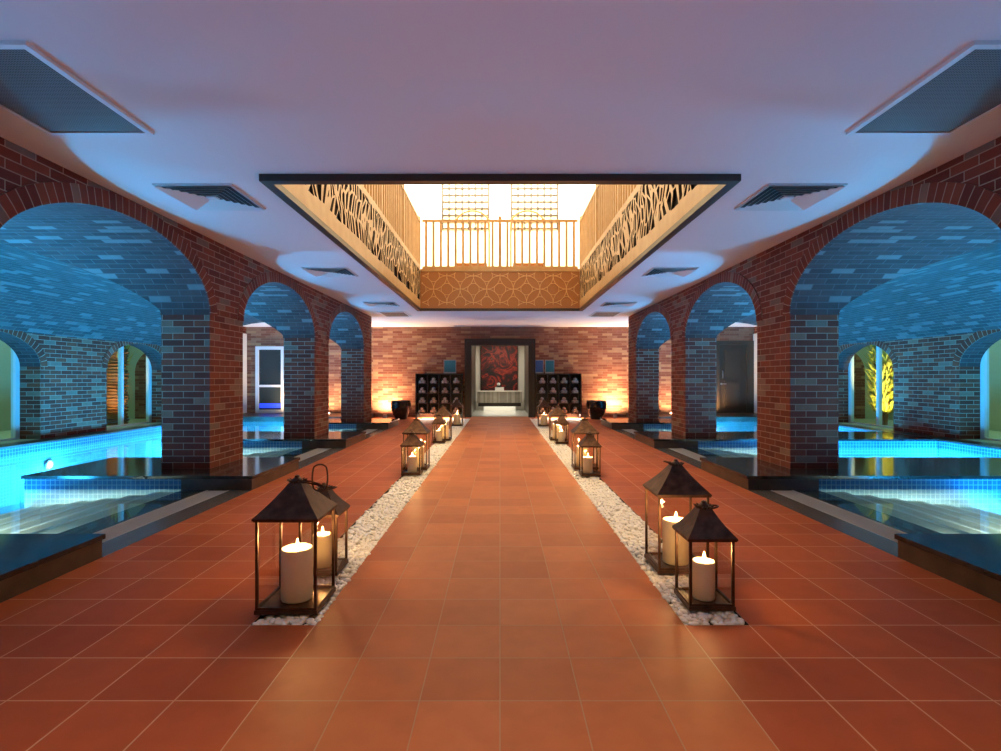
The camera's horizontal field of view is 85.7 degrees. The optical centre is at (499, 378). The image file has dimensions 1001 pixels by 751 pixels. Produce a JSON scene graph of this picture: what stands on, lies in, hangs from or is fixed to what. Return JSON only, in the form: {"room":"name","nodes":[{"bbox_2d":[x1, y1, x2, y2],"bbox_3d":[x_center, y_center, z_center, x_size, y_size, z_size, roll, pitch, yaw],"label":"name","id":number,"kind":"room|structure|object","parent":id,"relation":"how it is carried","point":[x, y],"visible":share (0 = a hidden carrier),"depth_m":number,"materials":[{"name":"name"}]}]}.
{"room":"spa","nodes":[
{"label":"spa","id":0,"kind":"room"},
{"bbox_2d":[0,340,145,438],"bbox_3d":[-9.025,-0.380,6.500,2.350,3.500,20.200,0,0,0],"label":"wall","id":1,"kind":"structure","parent":0,"point":[5,350],"depth_m":11.21,"materials":[{"name":"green paint"}]},
{"bbox_2d":[0,348,19,441],"bbox_3d":[-8.195,0.065,8.200,0.080,1.970,1.960,0,0,0],"label":"window","id":2,"kind":"structure","parent":1,"relation":"in","point":[15,365],"depth_m":9.09,"materials":[{"name":"white metal"}]},
{"bbox_2d":[107,345,133,424],"bbox_3d":[-8.962,-0.225,12.640,0.820,2.589,0.839,0,0,39],"label":"palm tree","id":3,"kind":"object","parent":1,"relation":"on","point":[112,368],"visible":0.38,"depth_m":12.46,"materials":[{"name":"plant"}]},
{"bbox_2d":[107,346,151,427],"bbox_3d":[-8.195,0.065,11.670,0.080,1.970,1.960,0,0,0],"label":"window","id":4,"kind":"structure","parent":1,"relation":"in","point":[120,350],"depth_m":11.70,"materials":[{"name":"white metal"}]},
{"bbox_2d":[135,354,145,418],"bbox_3d":[-9.300,0.145,14.585,1.100,1.850,0.030,0,0,0],"label":"trim","id":5,"kind":"structure","parent":1,"relation":"attached to","point":[140,369],"depth_m":14.57,"materials":[{"name":"brick"}]},
{"bbox_2d":[0,326,245,443],"bbox_3d":[-7.968,-0.190,6.500,0.365,2.820,20.200,0,0,0],"label":"wall","id":6,"kind":"structure","parent":0,"point":[63,380],"depth_m":9.72,"materials":[{"name":"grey brick"}]},
{"bbox_2d":[243,333,246,412],"bbox_3d":[-7.779,-0.170,16.405,0.038,2.420,0.310,0,0,0],"label":"trim","id":7,"kind":"structure","parent":6,"relation":"attached to","point":[244,335],"depth_m":16.40,"materials":[{"name":"white paint"}]},
{"bbox_2d":[0,207,340,346],"bbox_3d":[-5.825,-1.165,5.135,3.950,0.870,17.470,0,0,0],"label":"ceiling","id":8,"kind":"structure","parent":0,"point":[60,275],"depth_m":7.88,"materials":[{"name":"brick"}]},
{"bbox_2d":[0,137,371,468],"bbox_3d":[-3.575,-0.190,5.135,0.574,2.820,17.470,0,0,0],"label":"wall","id":9,"kind":"structure","parent":0,"point":[204,287],"depth_m":6.14,"materials":[{"name":"red brick"}]},
{"bbox_2d":[472,346,475,413],"bbox_3d":[-0.930,-0.130,18.700,0.001,2.600,3.800,0,0,0],"label":"wall","id":10,"kind":"structure","parent":0,"point":[473,347],"depth_m":18.95,"materials":[{"name":"brown"}]},
{"bbox_2d":[246,327,753,416],"bbox_3d":[0.000,-0.190,16.600,16.400,2.820,0.001,0,0,0],"label":"wall","id":11,"kind":"structure","parent":0,"point":[600,354],"depth_m":16.60,"materials":[{"name":"brick"}]},
{"bbox_2d":[255,346,283,412],"bbox_3d":[-7.060,0.020,16.575,0.880,2.040,0.050,0,0,0],"label":"door","id":12,"kind":"structure","parent":11,"relation":"in","point":[269,360],"depth_m":16.59,"materials":[{"name":"white paint"}]},
{"bbox_2d":[465,339,534,416],"bbox_3d":[0.000,-0.030,16.635,2.160,2.400,0.370,0,0,0],"label":"door frame","id":13,"kind":"structure","parent":11,"relation":"in","point":[469,343],"depth_m":16.48,"materials":[{"name":"black"}]},
{"bbox_2d":[716,341,753,412],"bbox_3d":[7.180,-0.065,16.540,1.160,2.210,0.119,0,0,0],"label":"door","id":14,"kind":"structure","parent":11,"relation":"in","point":[734,359],"depth_m":16.53,"materials":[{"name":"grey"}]},
{"bbox_2d":[404,185,595,268],"bbox_3d":[0.000,-3.615,7.800,9.200,4.030,13.600,0,0,0],"label":"wall","id":15,"kind":"structure","parent":0,"point":[426,200],"depth_m":14.60,"materials":[{"name":"beige paint"}]},
{"bbox_2d":[442,185,488,229],"bbox_3d":[-0.930,-4.730,14.568,1.280,1.400,0.055,0,0,0],"label":"window","id":16,"kind":"structure","parent":15,"relation":"in","point":[456,199],"depth_m":14.59,"materials":[{"name":"white glass"}]},
{"bbox_2d":[511,185,557,229],"bbox_3d":[0.930,-4.730,14.568,1.280,1.400,0.055,0,0,0],"label":"window","id":17,"kind":"structure","parent":15,"relation":"in","point":[541,199],"depth_m":14.59,"materials":[{"name":"white glass"}]},
{"bbox_2d":[476,346,523,409],"bbox_3d":[0.000,-0.130,18.700,2.000,2.600,3.800,0,0,0],"label":"wall","id":18,"kind":"structure","parent":0,"point":[478,348],"depth_m":20.60,"materials":[{"name":"beige paint"}]},
{"bbox_2d":[481,346,517,390],"bbox_3d":[-0.030,-0.450,20.560,1.420,1.840,0.060,0,0,0],"label":"painting","id":19,"kind":"object","parent":18,"relation":"attached to","point":[499,364],"visible":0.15,"depth_m":20.54,"materials":[{"name":"fabric"}]},
{"bbox_2d":[472,410,527,415],"bbox_3d":[0.000,1.168,18.710,1.900,0.001,3.780,0,0,0],"label":"floor","id":20,"kind":"structure","parent":0,"point":[476,412],"depth_m":18.28,"materials":[{"name":"white stone"}]},
{"bbox_2d":[477,391,522,410],"bbox_3d":[-0.015,0.800,19.920,1.670,0.740,0.500,0,0,0],"label":"console table","id":21,"kind":"object","parent":20,"relation":"on","point":[491,400],"visible":1,"depth_m":19.70,"materials":[{"name":"beige wood"}]},
{"bbox_2d":[495,387,503,390],"bbox_3d":[-0.020,0.365,19.850,0.320,0.130,0.160,0,0,0],"label":"box","id":22,"kind":"object","parent":21,"relation":"on","point":[496,388],"visible":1,"depth_m":19.77,"materials":[{"name":"white paint"}]},
{"bbox_2d":[0,416,1000,750],"bbox_3d":[0.000,1.185,6.625,7.800,0.030,20.450,0,0,0],"label":"floor","id":23,"kind":"structure","parent":0,"point":[499,609],"depth_m":2.49,"materials":[{"name":"tile"}]},
{"bbox_2d":[0,413,386,556],"bbox_3d":[-5.205,1.470,6.500,5.190,0.900,20.200,0,0,0],"label":"pool edge","id":24,"kind":"object","parent":23,"relation":"in","point":[79,517],"visible":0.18,"depth_m":5.26,"materials":[{"name":"blue tile"}]},
{"bbox_2d":[0,534,105,602],"bbox_3d":[-3.820,1.470,2.885,2.440,0.900,1.350,0,0,0],"label":"stone platform","id":25,"kind":"object","parent":24,"relation":"on","point":[27,561],"visible":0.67,"depth_m":3.21,"materials":[{"name":"black stone"}]},
{"bbox_2d":[21,457,299,507],"bbox_3d":[-3.820,1.470,6.355,2.440,0.900,1.350,0,0,0],"label":"stone platform","id":26,"kind":"object","parent":24,"relation":"on","point":[114,477],"visible":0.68,"depth_m":5.71,"materials":[{"name":"black stone"}]},
{"bbox_2d":[93,490,228,542],"bbox_3d":[-2.965,1.185,4.620,0.240,0.030,2.120,0,0,0],"label":"drain grating","id":27,"kind":"object","parent":24,"relation":"on","point":[119,529],"visible":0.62,"depth_m":4.64,"materials":[{"name":"grey metal"}]},
{"bbox_2d":[0,422,364,477],"bbox_3d":[-5.280,1.166,5.600,4.340,0.001,18.400,0,0,0],"label":"pool water","id":28,"kind":"object","parent":24,"relation":"in","point":[147,445],"visible":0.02,"depth_m":8.57,"materials":[{"name":"blue liquid"}]},
{"bbox_2d":[243,431,365,447],"bbox_3d":[-3.820,1.470,9.825,2.440,0.900,1.350,0,0,0],"label":"stone platform","id":29,"kind":"object","parent":24,"relation":"on","point":[251,439],"visible":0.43,"depth_m":9.18,"materials":[{"name":"black stone"}]},
{"bbox_2d":[296,448,330,461],"bbox_3d":[-2.965,1.185,8.090,0.240,0.030,2.120,0,0,0],"label":"drain grating","id":30,"kind":"object","parent":24,"relation":"on","point":[311,453],"visible":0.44,"depth_m":8.50,"materials":[{"name":"grey metal"}]},
{"bbox_2d":[329,418,398,428],"bbox_3d":[-3.820,1.470,13.290,2.440,0.900,1.340,0,0,0],"label":"stone platform","id":31,"kind":"object","parent":24,"relation":"on","point":[334,423],"visible":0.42,"depth_m":12.65,"materials":[{"name":"black stone"}]},
{"bbox_2d":[364,429,376,433],"bbox_3d":[-2.965,1.185,11.560,0.240,0.030,2.120,0,0,0],"label":"drain grating","id":32,"kind":"object","parent":24,"relation":"on","point":[367,430],"visible":0.28,"depth_m":12.29,"materials":[{"name":"grey"}]},
{"bbox_2d":[252,418,469,624],"bbox_3d":[-1.031,1.180,9.202,0.360,0.065,13.281,0,0,0],"label":"pebbles","id":33,"kind":"object","parent":23,"relation":"on","point":[368,531],"visible":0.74,"depth_m":4.16,"materials":[{"name":"white gravel"}]},
{"bbox_2d":[251,464,337,614],"bbox_3d":[-1.050,0.796,2.795,0.324,0.716,0.324,0,0,0],"label":"lantern","id":34,"kind":"object","parent":33,"relation":"on","point":[299,501],"visible":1,"depth_m":2.70,"materials":[{"name":"brown metal"}]},
{"bbox_2d":[281,539,312,603],"bbox_3d":[-1.050,0.980,2.795,0.158,0.307,0.158,0,0,0],"label":"pillar candle","id":35,"kind":"object","parent":34,"relation":"in","point":[296,558],"visible":1,"depth_m":2.73,"materials":[{"name":"beige wax"}]},
{"bbox_2d":[299,483,349,575],"bbox_3d":[-1.070,0.891,3.283,0.249,0.525,0.249,0,0,0],"label":"lantern","id":36,"kind":"object","parent":33,"relation":"on","point":[340,562],"visible":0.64,"depth_m":3.25,"materials":[{"name":"brown metal"}]},
{"bbox_2d":[313,527,331,568],"bbox_3d":[-1.080,1.015,3.283,0.112,0.237,0.112,0,0,0],"label":"pillar candle","id":37,"kind":"object","parent":36,"relation":"in","point":[324,538],"visible":0.91,"depth_m":3.24,"materials":[{"name":"beige wax"}]},
{"bbox_2d":[400,431,423,474],"bbox_3d":[-1.070,0.891,6.582,0.249,0.525,0.249,0,0,0],"label":"lantern","id":38,"kind":"object","parent":33,"relation":"on","point":[412,440],"visible":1,"depth_m":6.49,"materials":[{"name":"brown metal"}]},
{"bbox_2d":[408,453,416,471],"bbox_3d":[-1.070,1.015,6.582,0.112,0.237,0.112,0,0,0],"label":"pillar candle","id":39,"kind":"object","parent":38,"relation":"in","point":[412,460],"visible":0.99,"depth_m":6.53,"materials":[{"name":"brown wax"}]},
{"bbox_2d":[402,417,430,469],"bbox_3d":[-1.080,0.825,7.000,0.324,0.659,0.324,0,0,0],"label":"lantern","id":40,"kind":"object","parent":33,"relation":"on","point":[417,426],"visible":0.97,"depth_m":6.92,"materials":[{"name":"brown metal"}]},
{"bbox_2d":[412,446,423,466],"bbox_3d":[-1.060,0.980,7.000,0.158,0.307,0.158,0,0,0],"label":"pillar candle","id":41,"kind":"object","parent":40,"relation":"in","point":[415,450],"visible":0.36,"depth_m":6.93,"materials":[{"name":"brown wax"}]},
{"bbox_2d":[432,414,446,442],"bbox_3d":[-1.110,0.891,9.863,0.249,0.525,0.249,0,0,0],"label":"lantern","id":42,"kind":"object","parent":33,"relation":"on","point":[439,419],"visible":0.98,"depth_m":9.78,"materials":[{"name":"brown metal"}]},
{"bbox_2d":[436,429,441,440],"bbox_3d":[-1.110,1.015,9.863,0.112,0.237,0.112,0,0,0],"label":"pillar candle","id":43,"kind":"object","parent":42,"relation":"in","point":[438,432],"visible":0.98,"depth_m":9.81,"materials":[{"name":"brown wax"}]},
{"bbox_2d":[434,405,451,440],"bbox_3d":[-1.080,0.825,10.250,0.324,0.659,0.324,0,0,0],"label":"lantern","id":44,"kind":"object","parent":33,"relation":"on","point":[443,411],"visible":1,"depth_m":10.19,"materials":[{"name":"brown metal"}]},
{"bbox_2d":[441,425,448,438],"bbox_3d":[-1.050,0.980,10.250,0.158,0.307,0.158,0,0,0],"label":"pillar candle","id":45,"kind":"object","parent":44,"relation":"in","point":[442,426],"visible":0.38,"depth_m":10.18,"materials":[{"name":"brown wax"}]},
{"bbox_2d":[450,399,463,425],"bbox_3d":[-1.075,0.825,13.450,0.324,0.659,0.324,0,0,0],"label":"lantern","id":46,"kind":"object","parent":33,"relation":"on","point":[456,404],"visible":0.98,"depth_m":13.34,"materials":[{"name":"brown metal"}]},
{"bbox_2d":[454,414,459,424],"bbox_3d":[-1.075,0.980,13.450,0.158,0.307,0.158,0,0,0],"label":"pillar candle","id":47,"kind":"object","parent":46,"relation":"in","point":[456,416],"visible":1,"depth_m":13.38,"materials":[{"name":"brown wax"}]},
{"bbox_2d":[391,400,410,419],"bbox_3d":[-2.880,0.897,15.700,0.587,0.545,0.587,0,0,0],"label":"pot","id":48,"kind":"object","parent":23,"relation":"on","point":[400,409],"visible":0.98,"depth_m":15.49,"materials":[{"name":"black ceramic"}]},
{"bbox_2d":[415,373,462,417],"bbox_3d":[-1.830,0.502,16.340,1.400,1.335,0.400,0,0,0],"label":"cubby shelf","id":49,"kind":"object","parent":23,"relation":"on","point":[450,386],"visible":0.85,"depth_m":16.52,"materials":[{"name":"black paint"}]},
{"bbox_2d":[444,360,455,372],"bbox_3d":[-1.530,-0.375,16.495,0.380,0.420,0.030,0,0,0],"label":"board","id":50,"kind":"object","parent":49,"relation":"on","point":[449,365],"visible":0.76,"depth_m":16.49,"materials":[{"name":"teal"}]},
{"bbox_2d":[536,373,581,417],"bbox_3d":[1.765,0.502,16.340,1.350,1.335,0.400,0,0,0],"label":"cubby shelf","id":51,"kind":"object","parent":23,"relation":"on","point":[547,385],"visible":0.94,"depth_m":16.52,"materials":[{"name":"black paint"}]},
{"bbox_2d":[535,360,543,373],"bbox_3d":[1.200,-0.375,16.495,0.260,0.420,0.030,0,0,0],"label":"board","id":52,"kind":"object","parent":51,"relation":"on","point":[539,364],"visible":0.87,"depth_m":16.49,"materials":[{"name":"blue"}]},
{"bbox_2d":[545,360,553,372],"bbox_3d":[1.518,-0.375,16.495,0.285,0.420,0.030,0,0,0],"label":"board","id":53,"kind":"object","parent":51,"relation":"on","point":[549,364],"visible":0.76,"depth_m":16.49,"materials":[{"name":"teal"}]},
{"bbox_2d":[586,400,605,419],"bbox_3d":[2.800,0.897,15.700,0.587,0.545,0.587,0,0,0],"label":"pot","id":54,"kind":"object","parent":23,"relation":"on","point":[596,409],"visible":0.98,"depth_m":15.49,"materials":[{"name":"black ceramic"}]},
{"bbox_2d":[530,419,744,625],"bbox_3d":[1.032,1.181,9.200,0.356,0.066,13.278,0,0,0],"label":"pebbles","id":55,"kind":"object","parent":23,"relation":"on","point":[631,528],"visible":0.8,"depth_m":4.04,"materials":[{"name":"white gravel"}]},
{"bbox_2d":[537,399,550,425],"bbox_3d":[1.090,0.825,13.350,0.324,0.659,0.324,0,0,0],"label":"lantern","id":56,"kind":"object","parent":55,"relation":"on","point":[543,404],"visible":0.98,"depth_m":13.20,"materials":[{"name":"brown metal"}]},
{"bbox_2d":[541,414,546,424],"bbox_3d":[1.090,0.980,13.350,0.158,0.307,0.158,0,0,0],"label":"pillar candle","id":57,"kind":"object","parent":56,"relation":"in","point":[543,416],"visible":1,"depth_m":13.28,"materials":[{"name":"brown wax"}]},
{"bbox_2d":[548,405,566,439],"bbox_3d":[1.100,0.825,10.300,0.324,0.659,0.324,0,0,0],"label":"lantern","id":58,"kind":"object","parent":55,"relation":"on","point":[557,411],"visible":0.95,"depth_m":10.21,"materials":[{"name":"brown metal"}]},
{"bbox_2d":[552,424,560,438],"bbox_3d":[1.080,0.980,10.300,0.158,0.307,0.158,0,0,0],"label":"pillar candle","id":59,"kind":"object","parent":58,"relation":"in","point":[553,425],"visible":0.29,"depth_m":10.24,"materials":[{"name":"brown wax"}]},
{"bbox_2d":[554,414,568,443],"bbox_3d":[1.110,0.891,9.742,0.249,0.525,0.249,0,0,0],"label":"lantern","id":60,"kind":"object","parent":55,"relation":"on","point":[561,420],"visible":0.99,"depth_m":9.65,"materials":[{"name":"brown metal"}]},
{"bbox_2d":[558,429,564,441],"bbox_3d":[1.110,1.015,9.742,0.112,0.237,0.112,0,0,0],"label":"pillar candle","id":61,"kind":"object","parent":60,"relation":"in","point":[561,434],"visible":1,"depth_m":9.70,"materials":[{"name":"brown wax"}]},
{"bbox_2d":[571,417,598,469],"bbox_3d":[1.100,0.825,7.020,0.324,0.659,0.324,0,0,0],"label":"lantern","id":62,"kind":"object","parent":55,"relation":"on","point":[583,427],"visible":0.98,"depth_m":6.93,"materials":[{"name":"brown metal"}]},
{"bbox_2d":[576,445,587,466],"bbox_3d":[1.070,0.980,7.020,0.158,0.307,0.158,0,0,0],"label":"pillar candle","id":63,"kind":"object","parent":62,"relation":"in","point":[585,450],"visible":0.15,"depth_m":6.97,"materials":[{"name":"brown wax"}]},
{"bbox_2d":[578,431,601,475],"bbox_3d":[1.080,0.891,6.513,0.249,0.525,0.249,0,0,0],"label":"lantern","id":64,"kind":"object","parent":55,"relation":"on","point":[589,441],"visible":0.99,"depth_m":6.41,"materials":[{"name":"brown metal"}]},
{"bbox_2d":[583,455,592,472],"bbox_3d":[1.060,1.015,6.513,0.112,0.237,0.112,0,0,0],"label":"pillar candle","id":65,"kind":"object","parent":64,"relation":"in","point":[587,460],"visible":0.98,"depth_m":6.47,"materials":[{"name":"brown wax"}]},
{"bbox_2d":[643,459,711,573],"bbox_3d":[1.090,0.825,3.350,0.324,0.659,0.324,0,0,0],"label":"lantern","id":66,"kind":"object","parent":55,"relation":"on","point":[674,481],"visible":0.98,"depth_m":3.25,"materials":[{"name":"brown metal"}]},
{"bbox_2d":[662,514,688,565],"bbox_3d":[1.090,0.980,3.350,0.158,0.307,0.158,0,0,0],"label":"pillar candle","id":67,"kind":"object","parent":66,"relation":"in","point":[668,533],"visible":0.78,"depth_m":3.29,"materials":[{"name":"brown wax"}]},
{"bbox_2d":[672,500,737,610],"bbox_3d":[1.057,0.891,2.803,0.249,0.525,0.249,0,0,0],"label":"lantern","id":68,"kind":"object","parent":55,"relation":"on","point":[701,524],"visible":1,"depth_m":2.73,"materials":[{"name":"brown metal"}]},
{"bbox_2d":[692,553,714,601],"bbox_3d":[1.057,1.015,2.803,0.112,0.237,0.112,0,0,0],"label":"pillar candle","id":69,"kind":"object","parent":68,"relation":"in","point":[703,568],"visible":1,"depth_m":2.76,"materials":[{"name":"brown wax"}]},
{"bbox_2d":[613,413,1000,556],"bbox_3d":[5.205,1.470,6.500,5.190,0.900,20.200,0,0,0],"label":"pool edge","id":70,"kind":"object","parent":23,"relation":"in","point":[920,517],"visible":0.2,"depth_m":5.05,"materials":[{"name":"blue tile"}]},
{"bbox_2d":[623,429,635,433],"bbox_3d":[2.965,1.185,11.560,0.240,0.030,2.120,0,0,0],"label":"drain grating","id":71,"kind":"object","parent":70,"relation":"on","point":[627,430],"visible":0.24,"depth_m":12.29,"materials":[{"name":"grey"}]},
{"bbox_2d":[601,418,670,428],"bbox_3d":[3.820,1.470,13.290,2.440,0.900,1.340,0,0,0],"label":"stone platform","id":72,"kind":"object","parent":70,"relation":"on","point":[612,423],"visible":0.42,"depth_m":12.65,"materials":[{"name":"black stone"}]},
{"bbox_2d":[669,448,703,461],"bbox_3d":[2.965,1.185,8.090,0.240,0.030,2.120,0,0,0],"label":"drain grating","id":73,"kind":"object","parent":70,"relation":"on","point":[688,453],"visible":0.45,"depth_m":8.50,"materials":[{"name":"grey"}]},
{"bbox_2d":[634,431,938,447],"bbox_3d":[5.025,1.470,9.825,4.850,0.900,1.350,0,0,0],"label":"stone platform","id":74,"kind":"object","parent":70,"relation":"on","point":[655,439],"visible":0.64,"depth_m":9.18,"materials":[{"name":"black stone"}]},
{"bbox_2d":[635,422,994,456],"bbox_3d":[5.280,1.166,5.600,4.340,0.001,18.400,0,0,0],"label":"pool water","id":75,"kind":"object","parent":70,"relation":"in","point":[720,426],"visible":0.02,"depth_m":8.69,"materials":[{"name":"blue liquid"}]},
{"bbox_2d":[771,490,906,542],"bbox_3d":[2.965,1.185,4.620,0.240,0.030,2.120,0,0,0],"label":"drain grating","id":76,"kind":"object","parent":70,"relation":"on","point":[880,529],"visible":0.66,"depth_m":4.64,"materials":[{"name":"grey metal"}]},
{"bbox_2d":[700,457,1000,514],"bbox_3d":[5.025,1.470,6.355,4.850,0.900,1.350,0,0,0],"label":"stone platform","id":77,"kind":"object","parent":70,"relation":"on","point":[961,482],"visible":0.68,"depth_m":5.71,"materials":[{"name":"black stone"}]},
{"bbox_2d":[894,534,1000,602],"bbox_3d":[5.025,1.470,2.885,4.850,0.900,1.350,0,0,0],"label":"stone platform","id":78,"kind":"object","parent":70,"relation":"on","point":[972,562],"visible":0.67,"depth_m":3.21,"materials":[{"name":"black stone"}]},
{"bbox_2d":[0,0,1000,326],"bbox_3d":[0.000,-1.630,6.500,16.400,0.060,20.200,0,0,0],"label":"ceiling","id":79,"kind":"structure","parent":0,"point":[235,92],"depth_m":3.08,"materials":[{"name":"white paint"}]},
{"bbox_2d":[0,40,153,135],"bbox_3d":[-2.580,-1.589,3.025,0.680,0.021,0.950,0,0,0],"label":"ceiling vent","id":80,"kind":"object","parent":79,"relation":"in","point":[36,90],"visible":1,"depth_m":3.08,"materials":[{"name":"grey metal"}]},
{"bbox_2d":[152,183,265,210],"bbox_3d":[-2.520,-1.587,4.740,0.650,0.023,0.650,0,0,0],"label":"ceiling vent","id":81,"kind":"object","parent":79,"relation":"in","point":[198,196],"visible":1,"depth_m":4.70,"materials":[{"name":"grey metal"}]},
{"bbox_2d":[301,267,357,276],"bbox_3d":[-2.520,-1.587,8.050,0.650,0.023,0.650,0,0,0],"label":"ceiling vent","id":82,"kind":"object","parent":79,"relation":"in","point":[316,271],"visible":1,"depth_m":8.01,"materials":[{"name":"grey metal"}]},
{"bbox_2d":[363,302,398,306],"bbox_3d":[-2.520,-1.587,11.500,0.650,0.023,0.650,0,0,0],"label":"ceiling vent","id":83,"kind":"object","parent":79,"relation":"in","point":[370,304],"visible":1,"depth_m":11.49,"materials":[{"name":"metal"}]},
{"bbox_2d":[377,311,410,316],"bbox_3d":[-2.575,-1.589,13.225,0.650,0.021,0.950,0,0,0],"label":"ceiling vent","id":84,"kind":"object","parent":79,"relation":"in","point":[384,313],"visible":1,"depth_m":13.11,"materials":[{"name":"white metal"}]},
{"bbox_2d":[259,174,740,310],"bbox_3d":[0.000,-1.572,8.255,3.760,0.054,8.090,0,0,0],"label":"trim","id":85,"kind":"structure","parent":79,"relation":"attached to","point":[273,182],"depth_m":4.25,"materials":[{"name":"brown metal"}]},
{"bbox_2d":[589,311,622,316],"bbox_3d":[2.575,-1.589,13.225,0.650,0.021,0.950,0,0,0],"label":"ceiling vent","id":86,"kind":"object","parent":79,"relation":"in","point":[596,313],"visible":1,"depth_m":13.11,"materials":[{"name":"white metal"}]},
{"bbox_2d":[601,302,636,306],"bbox_3d":[2.520,-1.587,11.500,0.650,0.023,0.650,0,0,0],"label":"ceiling vent","id":87,"kind":"object","parent":79,"relation":"in","point":[606,304],"visible":1,"depth_m":11.49,"materials":[{"name":"metal"}]},
{"bbox_2d":[642,267,698,276],"bbox_3d":[2.520,-1.587,8.050,0.650,0.023,0.650,0,0,0],"label":"ceiling vent","id":88,"kind":"object","parent":79,"relation":"in","point":[655,271],"visible":1,"depth_m":8.01,"materials":[{"name":"white metal"}]},
{"bbox_2d":[734,183,847,210],"bbox_3d":[2.520,-1.587,4.740,0.650,0.023,0.650,0,0,0],"label":"ceiling vent","id":89,"kind":"object","parent":79,"relation":"in","point":[773,196],"visible":1,"depth_m":4.70,"materials":[{"name":"grey metal"}]},
{"bbox_2d":[846,40,1000,135],"bbox_3d":[2.580,-1.589,3.025,0.680,0.021,0.950,0,0,0],"label":"ceiling vent","id":90,"kind":"object","parent":79,"relation":"in","point":[963,90],"visible":1,"depth_m":3.08,"materials":[{"name":"grey metal"}]},
{"bbox_2d":[524,346,527,413],"bbox_3d":[0.930,-0.130,18.700,0.001,2.600,3.800,0,0,0],"label":"wall","id":91,"kind":"structure","parent":0,"point":[525,347],"depth_m":18.95,"materials":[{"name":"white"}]},
{"bbox_2d":[628,136,1000,468],"bbox_3d":[3.575,-0.190,5.135,0.574,2.820,17.470,0,0,0],"label":"wall","id":92,"kind":"structure","parent":0,"point":[795,287],"depth_m":6.14,"materials":[{"name":"red brick"}]},
{"bbox_2d":[659,207,1000,346],"bbox_3d":[5.825,-1.165,5.135,3.950,0.870,17.470,0,0,0],"label":"ceiling","id":93,"kind":"structure","parent":0,"point":[940,275],"depth_m":7.91,"materials":[{"name":"brick"}]},
{"bbox_2d":[754,326,1000,443],"bbox_3d":[7.968,-0.190,6.500,0.365,2.820,20.200,0,0,0],"label":"wall","id":94,"kind":"structure","parent":0,"point":[936,380],"depth_m":9.69,"materials":[{"name":"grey brick"}]},
{"bbox_2d":[753,333,756,412],"bbox_3d":[7.779,-0.170,16.405,0.038,2.420,0.310,0,0,0],"label":"trim","id":95,"kind":"structure","parent":94,"relation":"attached to","point":[754,335],"depth_m":16.40,"materials":[{"name":"white paint"}]},
{"bbox_2d":[854,339,1000,438],"bbox_3d":[9.025,-0.380,6.500,2.350,3.500,20.200,0,0,0],"label":"wall","id":96,"kind":"structure","parent":0,"point":[995,349],"depth_m":11.18,"materials":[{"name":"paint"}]},
{"bbox_2d":[854,354,864,418],"bbox_3d":[9.300,0.145,14.585,1.100,1.850,0.030,0,0,0],"label":"trim","id":97,"kind":"structure","parent":96,"relation":"attached to","point":[859,381],"depth_m":14.57,"materials":[{"name":"brick"}]},
{"bbox_2d":[848,346,892,427],"bbox_3d":[8.195,0.065,11.670,0.080,1.970,1.960,0,0,0],"label":"window","id":98,"kind":"structure","parent":96,"relation":"in","point":[878,350],"depth_m":11.70,"materials":[{"name":"white metal"}]},
{"bbox_2d":[862,345,892,424],"bbox_3d":[8.958,-0.163,12.596,0.903,2.469,0.877,0,0,38],"label":"shrub","id":99,"kind":"object","parent":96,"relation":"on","point":[887,374],"visible":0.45,"depth_m":12.50,"materials":[{"name":"yellow plant"}]},
{"bbox_2d":[980,348,1000,441],"bbox_3d":[8.195,0.065,8.200,0.080,1.970,1.960,0,0,0],"label":"window","id":100,"kind":"structure","parent":96,"relation":"in","point":[984,365],"depth_m":9.09,"materials":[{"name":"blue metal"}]},
{"bbox_3d":[0.000,-2.439,7.800,9.200,0.098,13.600,0,0,0],"label":"floor","id":101,"kind":"structure","parent":0,"visible":0},
{"bbox_2d":[282,185,419,306],"bbox_3d":[-1.840,-2.045,8.255,0.080,0.890,7.930,0,0,0],"label":"panel","id":102,"kind":"object","parent":101,"relation":"attached to","point":[345,209],"visible":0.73,"depth_m":7.13,"materials":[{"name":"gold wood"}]},
{"bbox_2d":[360,185,420,267],"bbox_3d":[-1.840,-3.095,8.287,0.070,1.210,7.995,0,0,0],"label":"railing","id":103,"kind":"object","parent":102,"relation":"on","point":[393,203],"visible":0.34,"depth_m":9.99,"materials":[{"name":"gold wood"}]},
{"bbox_2d":[456,210,489,265],"bbox_3d":[-0.660,-3.267,12.701,0.844,1.571,0.542,0,0,0],"label":"arched window frame","id":104,"kind":"structure","parent":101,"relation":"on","point":[458,264],"depth_m":12.93,"materials":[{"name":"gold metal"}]},
{"bbox_2d":[420,269,579,307],"bbox_3d":[0.000,-2.045,12.223,3.598,0.890,0.075,0,0,0],"label":"carved panel","id":105,"kind":"object","parent":101,"relation":"attached to","point":[439,288],"visible":1,"depth_m":12.20,"materials":[{"name":"brown wood"}]},
{"bbox_2d":[422,216,577,268],"bbox_3d":[0.000,-3.095,12.250,3.520,1.210,0.070,0,0,0],"label":"railing","id":106,"kind":"object","parent":101,"relation":"on","point":[499,220],"visible":1,"depth_m":12.23,"materials":[{"name":"wood"}]},
{"bbox_2d":[510,210,543,265],"bbox_3d":[0.660,-3.267,12.701,0.844,1.571,0.542,0,0,0],"label":"chair","id":107,"kind":"object","parent":101,"relation":"on","point":[517,264],"visible":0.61,"depth_m":12.93,"materials":[{"name":"gold metal"}]},
{"bbox_2d":[579,185,641,267],"bbox_3d":[1.840,-3.095,8.287,0.070,1.210,7.995,0,0,0],"label":"railing","id":108,"kind":"object","parent":101,"relation":"on","point":[606,203],"visible":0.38,"depth_m":9.99,"materials":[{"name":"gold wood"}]},
{"bbox_2d":[580,185,717,306],"bbox_3d":[1.840,-2.045,8.255,0.080,0.890,7.930,0,0,0],"label":"panel","id":109,"kind":"object","parent":101,"relation":"attached to","point":[654,209],"visible":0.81,"depth_m":7.12,"materials":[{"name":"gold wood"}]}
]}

